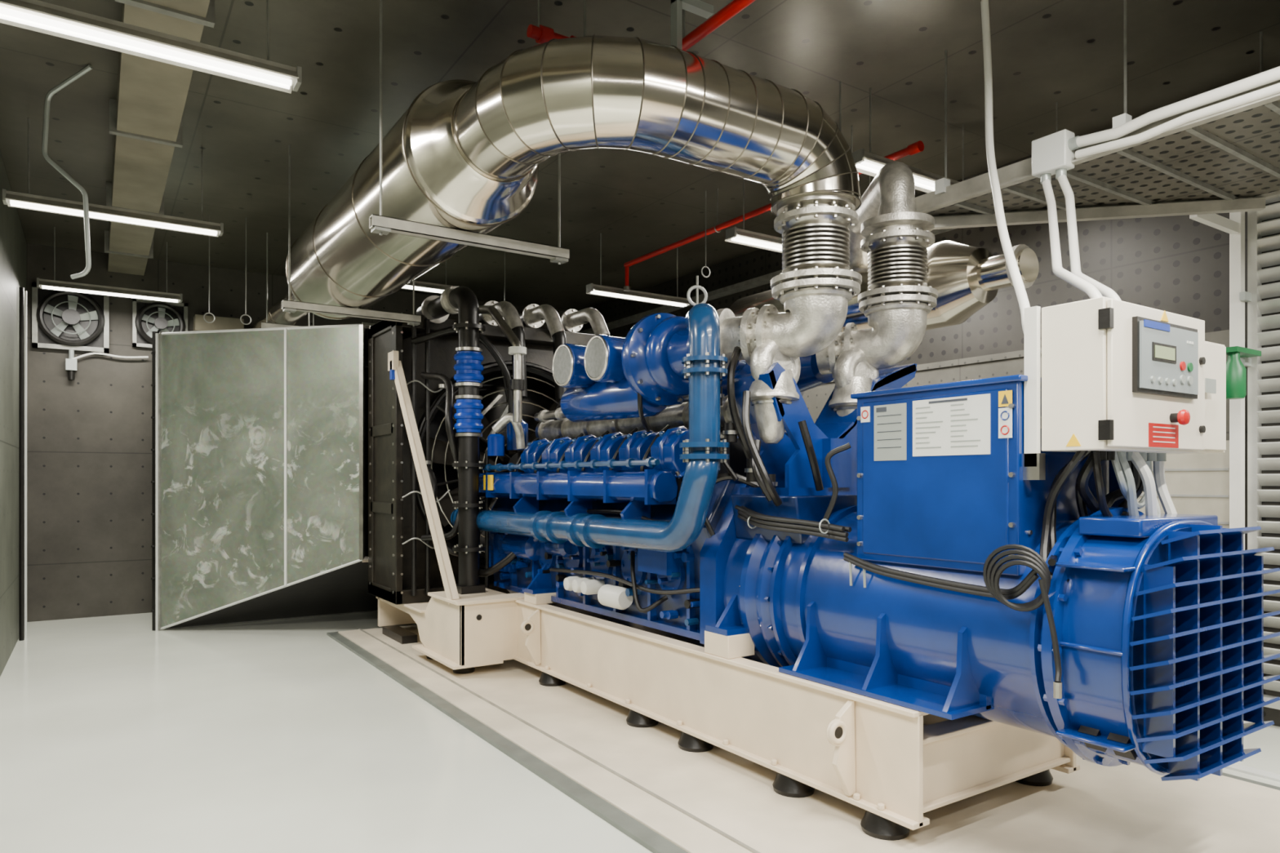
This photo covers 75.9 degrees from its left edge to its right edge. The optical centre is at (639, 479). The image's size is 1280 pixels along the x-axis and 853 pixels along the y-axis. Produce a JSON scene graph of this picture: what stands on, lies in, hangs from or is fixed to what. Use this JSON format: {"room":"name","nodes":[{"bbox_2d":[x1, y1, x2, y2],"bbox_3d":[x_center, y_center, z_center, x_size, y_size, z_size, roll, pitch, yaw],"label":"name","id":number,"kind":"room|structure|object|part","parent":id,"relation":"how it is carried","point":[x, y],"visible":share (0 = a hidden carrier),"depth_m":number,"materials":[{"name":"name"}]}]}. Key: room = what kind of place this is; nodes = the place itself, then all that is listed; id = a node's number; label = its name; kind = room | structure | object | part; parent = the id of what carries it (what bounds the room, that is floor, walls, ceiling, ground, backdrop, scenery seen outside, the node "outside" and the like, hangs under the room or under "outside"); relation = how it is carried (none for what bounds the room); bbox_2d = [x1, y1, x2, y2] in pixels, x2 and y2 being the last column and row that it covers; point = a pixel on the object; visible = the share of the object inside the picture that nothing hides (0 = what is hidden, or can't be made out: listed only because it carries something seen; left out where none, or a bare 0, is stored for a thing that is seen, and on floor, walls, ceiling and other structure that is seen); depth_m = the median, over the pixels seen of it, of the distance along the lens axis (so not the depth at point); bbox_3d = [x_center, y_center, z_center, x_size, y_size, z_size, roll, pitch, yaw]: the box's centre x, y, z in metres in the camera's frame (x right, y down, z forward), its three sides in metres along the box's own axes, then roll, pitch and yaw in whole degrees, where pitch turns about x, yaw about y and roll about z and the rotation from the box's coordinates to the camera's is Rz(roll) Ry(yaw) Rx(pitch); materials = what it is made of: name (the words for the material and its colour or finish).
{"room":"mechanical room","nodes":[
{"label":"mechanical room","id":0,"kind":"room"},
{"bbox_2d":[0,152,26,676],"bbox_3d":[-2.740,-0.500,2.862,0.200,4.000,14.200,0,0,-34],"label":"wall","id":1,"kind":"structure","parent":0,"point":[13,245],"depth_m":6.86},
{"bbox_2d":[18,287,26,640],"bbox_3d":[-5.812,-0.150,7.749,0.039,3.300,0.183,0,0,-23],"label":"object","id":2,"kind":"object","parent":1,"relation":"attached to","point":[22,293],"visible":1,"depth_m":7.67,"materials":[{"name":"black paint"}]},
{"bbox_2d":[26,243,567,622],"bbox_3d":[-3.779,-0.500,10.574,6.600,4.000,0.200,0,0,-34],"label":"wall","id":3,"kind":"structure","parent":0,"point":[89,437],"depth_m":9.03,"materials":[{"name":"grey concrete"}]},
{"bbox_2d":[31,282,109,380],"bbox_3d":[-6.103,-1.580,8.813,0.680,1.000,0.160,0,0,-34],"label":"fan","id":4,"kind":"object","parent":3,"relation":"attached to","point":[72,322],"visible":0.96,"depth_m":8.82,"materials":[{"name":"grey metal"}]},
{"bbox_3d":[-6.092,-1.740,8.797,0.163,0.163,0.120,0,0,-34],"label":"motor","id":5,"kind":"part","parent":4,"relation":"part of","materials":[{"name":"black paint"}]},
{"bbox_2d":[72,352,148,359],"bbox_3d":[-5.816,-1.341,9.030,0.705,0.102,0.024,0,0,-34],"label":"conduit","id":6,"kind":"object","parent":3,"relation":"attached to","point":[89,353],"visible":1,"depth_m":9.03,"materials":[{"name":"white paint"}]},
{"bbox_2d":[132,297,187,348],"bbox_3d":[-5.411,-1.600,9.272,0.540,0.860,0.160,0,0,-34],"label":"fan","id":7,"kind":"object","parent":3,"relation":"attached to","point":[148,316],"visible":0.6,"depth_m":9.24,"materials":[{"name":"grey metal"}]},
{"bbox_3d":[-5.400,-1.760,9.256,0.130,0.130,0.120,0,0,-34],"label":"motor","id":8,"kind":"part","parent":7,"relation":"part of","materials":[{"name":"black paint"}]},
{"bbox_2d":[193,314,244,331],"bbox_3d":[-4.902,-1.790,9.553,0.500,0.180,0.240,0,0,-34],"label":"beam","id":9,"kind":"structure","parent":3,"relation":"attached to","point":[220,322],"depth_m":9.44,"materials":[{"name":"beige metal"}]},
{"bbox_2d":[0,0,1279,311],"bbox_3d":[0.092,-2.575,4.742,7.000,0.150,14.200,0,0,-34],"label":"ceiling","id":10,"kind":"structure","parent":0,"point":[1045,53],"depth_m":5.34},
{"bbox_2d":[2,117,84,217],"label":"fluorescent light fixture","id":11,"kind":"object","parent":10,"relation":"hanging from","point":[42,203],"depth_m":5.67,"materials":[{"name":"white plastic"}]},
{"bbox_2d":[41,64,93,279],"bbox_3d":[-3.475,-1.880,5.072,0.398,1.246,0.184,0,0,15],"label":"conduit","id":12,"kind":"object","parent":10,"relation":"attached to","point":[51,92],"visible":1,"depth_m":5.07,"materials":[{"name":"grey metal"}]},
{"bbox_2d":[36,226,182,302],"bbox_3d":[-5.373,-2.189,8.364,1.240,0.618,0.186,0,0,-34],"label":"fluorescent light fixture","id":13,"kind":"object","parent":10,"relation":"hanging from","point":[41,283],"visible":1,"depth_m":8.29,"materials":[{"name":"white plastic"}]},
{"bbox_2d":[0,0,302,93],"bbox_3d":[-2.198,-2.189,3.582,1.340,0.618,0.186,0,0,-34],"label":"fluorescent light fixture","id":14,"kind":"object","parent":10,"relation":"hanging from","point":[37,15],"visible":1,"depth_m":3.59,"materials":[{"name":"white plastic"}]},
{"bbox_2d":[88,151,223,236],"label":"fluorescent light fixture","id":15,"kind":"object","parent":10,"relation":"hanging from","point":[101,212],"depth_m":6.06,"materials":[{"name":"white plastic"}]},
{"bbox_2d":[104,0,214,275],"bbox_3d":[-1.940,-2.392,3.447,0.420,0.213,13.690,0,0,-34],"label":"duct","id":16,"kind":"object","parent":10,"relation":"attached to","point":[146,114],"depth_m":5.34,"materials":[{"name":"beige metal"}]},
{"bbox_2d":[261,0,569,328],"bbox_3d":[-2.217,-1.871,6.450,1.120,1.257,4.870,0,0,-34],"label":"hanger","id":17,"kind":"object","parent":10,"relation":"hanging from","point":[380,224],"visible":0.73,"depth_m":4.61,"materials":[{"name":"grey metal"}]},
{"bbox_2d":[248,34,1039,377],"bbox_3d":[-1.191,-1.332,7.349,3.595,1.497,8.022,0,0,-34],"label":"system","id":18,"kind":"object","parent":17,"relation":"hanging from","point":[867,273],"visible":0.93,"depth_m":4.09,"materials":[{"name":"metal"}]},
{"bbox_2d":[402,260,460,293],"bbox_3d":[-2.465,-2.264,8.686,1.140,0.468,0.186,0,0,-34],"label":"fluorescent light fixture","id":19,"kind":"object","parent":10,"relation":"hanging from","point":[419,286],"visible":0.22,"depth_m":8.78,"materials":[{"name":"white plastic"}]},
{"bbox_2d":[203,81,1057,325],"bbox_3d":[-0.655,-1.710,6.855,7.326,1.580,2.287,0,0,33],"label":"hanging rod","id":20,"kind":"object","parent":10,"relation":"hanging from","point":[696,286],"visible":0.47,"depth_m":7.09,"materials":[{"name":"metal"}]},
{"bbox_2d":[586,233,690,307],"bbox_3d":[0.003,-2.189,8.584,1.240,0.618,0.186,0,0,-34],"label":"fluorescent light fixture","id":21,"kind":"object","parent":10,"relation":"hanging from","point":[592,289],"visible":0.97,"depth_m":8.50,"materials":[{"name":"white plastic"}]},
{"bbox_2d":[671,0,713,49],"bbox_3d":[0.252,-2.214,3.942,0.220,0.568,0.050,0,0,-34],"label":"bracket","id":22,"kind":"object","parent":10,"relation":"hanging from","point":[699,7],"depth_m":3.89,"materials":[{"name":"grey metal"}]},
{"bbox_2d":[526,0,924,291],"bbox_3d":[1.451,-2.200,3.409,2.788,0.600,9.875,0,0,-34],"label":"pipe","id":23,"kind":"object","parent":10,"relation":"hanging from","point":[541,33],"visible":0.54,"depth_m":3.98,"materials":[{"name":"red metal"}]},
{"bbox_2d":[724,178,782,253],"bbox_3d":[1.220,-2.189,6.751,1.240,0.618,0.186,0,0,-34],"label":"fluorescent light fixture","id":24,"kind":"object","parent":10,"relation":"hanging from","point":[739,236],"visible":0.4,"depth_m":6.50,"materials":[{"name":"white plastic"}]},
{"bbox_2d":[851,88,896,177],"label":"fluorescent light fixture","id":25,"kind":"object","parent":10,"relation":"hanging from","point":[869,163],"depth_m":5.21,"materials":[{"name":"white plastic"}]},
{"bbox_2d":[906,164,959,192],"label":"fluorescent light fixture","id":26,"kind":"object","parent":10,"relation":"hanging from","point":[924,180],"depth_m":5.50,"materials":[{"name":"white plastic"}]},
{"bbox_2d":[980,0,1041,352],"bbox_3d":[1.638,-1.485,3.696,0.074,2.024,1.239,0,0,15],"label":"conduit","id":27,"kind":"object","parent":10,"relation":"hanging from","point":[1023,300],"visible":0.84,"depth_m":4.01,"materials":[{"name":"white paint"}]},
{"bbox_2d":[915,0,1279,229],"bbox_3d":[3.830,-2.010,2.863,1.446,0.980,6.134,0,0,-34],"label":"cable tray","id":28,"kind":"object","parent":10,"relation":"hanging from","point":[1228,161],"visible":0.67,"depth_m":4.39,"materials":[{"name":"white metal"}]},
{"bbox_2d":[0,611,1279,852],"bbox_3d":[0.092,1.550,4.742,7.000,0.100,14.200,0,0,-34],"label":"floor","id":29,"kind":"structure","parent":0,"point":[118,735],"depth_m":4.39,"materials":[{"name":"white concrete"}]},
{"bbox_2d":[151,322,377,631],"bbox_3d":[-2.748,0.015,9.376,4.864,3.006,2.918,0,0,-34],"label":"air duct","id":30,"kind":"object","parent":29,"relation":"on","point":[258,449],"visible":0.7,"depth_m":8.00,"materials":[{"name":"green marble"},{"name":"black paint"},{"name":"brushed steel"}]},
{"bbox_2d":[326,623,1279,852],"bbox_3d":[1.264,1.479,4.080,2.880,0.042,11.200,0,0,-34],"label":"plinth","id":31,"kind":"object","parent":29,"relation":"on","point":[665,797],"visible":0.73,"depth_m":3.83,"materials":[{"name":"paint"}]},
{"bbox_2d":[368,286,1279,840],"bbox_3d":[0.172,-0.076,5.672,2.340,3.093,6.777,0,0,-34],"label":"diesel generator","id":32,"kind":"object","parent":29,"relation":"on","point":[860,606],"visible":0.99,"depth_m":4.15,"materials":[{"name":"blue metal"}]},
{"bbox_3d":[-1.371,-0.185,8.032,2.300,2.510,0.860,0,0,-34],"label":"frame","id":33,"kind":"part","parent":32,"relation":"part of","materials":[{"name":"black metal"}]},
{"bbox_3d":[-0.044,-0.100,6.032,1.380,0.060,2.500,0,0,-34],"label":"fuel rail","id":34,"kind":"part","parent":32,"relation":"part of","materials":[{"name":"blue metal"}]},
{"bbox_2d":[1022,296,1226,582],"bbox_3d":[2.030,-0.132,3.328,1.296,1.036,0.460,0,0,-34],"label":"control panel","id":35,"kind":"object","parent":32,"relation":"attached to","point":[1130,386],"visible":0.84,"depth_m":3.05,"materials":[{"name":"white paint"}]},
{"bbox_2d":[1031,66,1279,300],"bbox_3d":[2.675,-1.185,2.616,0.830,1.110,3.400,0,0,-34],"label":"conduit","id":36,"kind":"object","parent":35,"relation":"on","point":[1053,153],"visible":0.93,"depth_m":3.77,"materials":[{"name":"white paint"}]},
{"bbox_2d":[1128,524,1279,781],"bbox_3d":[2.027,0.600,2.913,0.940,0.880,0.128,0,0,-34],"label":"grille","id":37,"kind":"object","parent":32,"relation":"attached to","point":[1197,658],"depth_m":2.83,"materials":[{"name":"blue metal"}]},
{"bbox_2d":[1189,211,1251,723],"bbox_3d":[3.471,-0.150,4.933,0.640,3.300,0.180,0,0,-34],"label":"support post","id":38,"kind":"object","parent":29,"relation":"on","point":[1234,225],"visible":0.6,"depth_m":5.06,"materials":[{"name":"white metal"}]},
{"bbox_2d":[1226,346,1261,399],"bbox_3d":[3.596,-0.630,4.908,0.340,0.300,0.120,0,0,-34],"label":"station","id":39,"kind":"object","parent":38,"relation":"attached to","point":[1236,371],"visible":0.82,"depth_m":4.81,"materials":[{"name":"green plastic"}]},
{"bbox_2d":[1226,351,1246,399],"bbox_3d":[3.504,-0.630,4.847,0.120,0.300,0.120,0,0,-34],"label":"bottle","id":40,"kind":"object","parent":39,"relation":"on","point":[1236,372],"depth_m":4.80,"materials":[{"name":"green plastic"}]},
{"bbox_3d":[3.591,-0.765,4.914,0.340,0.030,0.095,0,0,-34],"label":"handle","id":41,"kind":"part","parent":39,"relation":"part of","materials":[{"name":"green plastic"}]},
{"bbox_2d":[1224,763,1279,782],"bbox_3d":[2.765,1.494,4.776,0.090,0.012,10.700,0,0,-34],"label":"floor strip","id":42,"kind":"object","parent":29,"relation":"on","point":[1237,767],"visible":0.02,"depth_m":4.19,"materials":[{"name":"white paint"}]},
{"bbox_2d":[577,126,1279,726],"bbox_3d":[2.925,-0.500,6.623,0.200,4.000,14.200,0,0,-34],"label":"wall","id":43,"kind":"structure","parent":0,"point":[1178,264],"depth_m":5.90,"materials":[{"name":"grey concrete"}]},
{"bbox_2d":[577,228,955,334],"bbox_3d":[2.778,-2.125,6.526,0.148,0.050,13.600,0,0,-34],"label":"trim","id":44,"kind":"structure","parent":43,"relation":"attached to","point":[764,279],"depth_m":9.38,"materials":[{"name":"grey metal"}]},
{"bbox_2d":[829,347,1041,382],"bbox_3d":[1.216,-0.975,8.969,0.048,0.050,7.800,0,0,-34],"label":"trim","id":45,"kind":"structure","parent":43,"relation":"attached to","point":[1020,353],"depth_m":6.69,"materials":[{"name":"white metal"}]},
{"bbox_2d":[720,329,1229,528],"bbox_3d":[1.399,0.275,8.694,0.048,2.450,8.460,0,0,-34],"label":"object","id":46,"kind":"object","parent":43,"relation":"attached to","point":[1197,483],"visible":0.04,"depth_m":5.40,"materials":[{"name":"metal"}]},
{"bbox_2d":[1247,196,1279,709],"bbox_3d":[4.983,-0.210,3.278,0.068,3.180,4.350,0,0,-34],"label":"louvres","id":47,"kind":"object","parent":43,"relation":"attached to","point":[1256,228],"visible":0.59,"depth_m":5.02,"materials":[{"name":"metal"}]}
]}

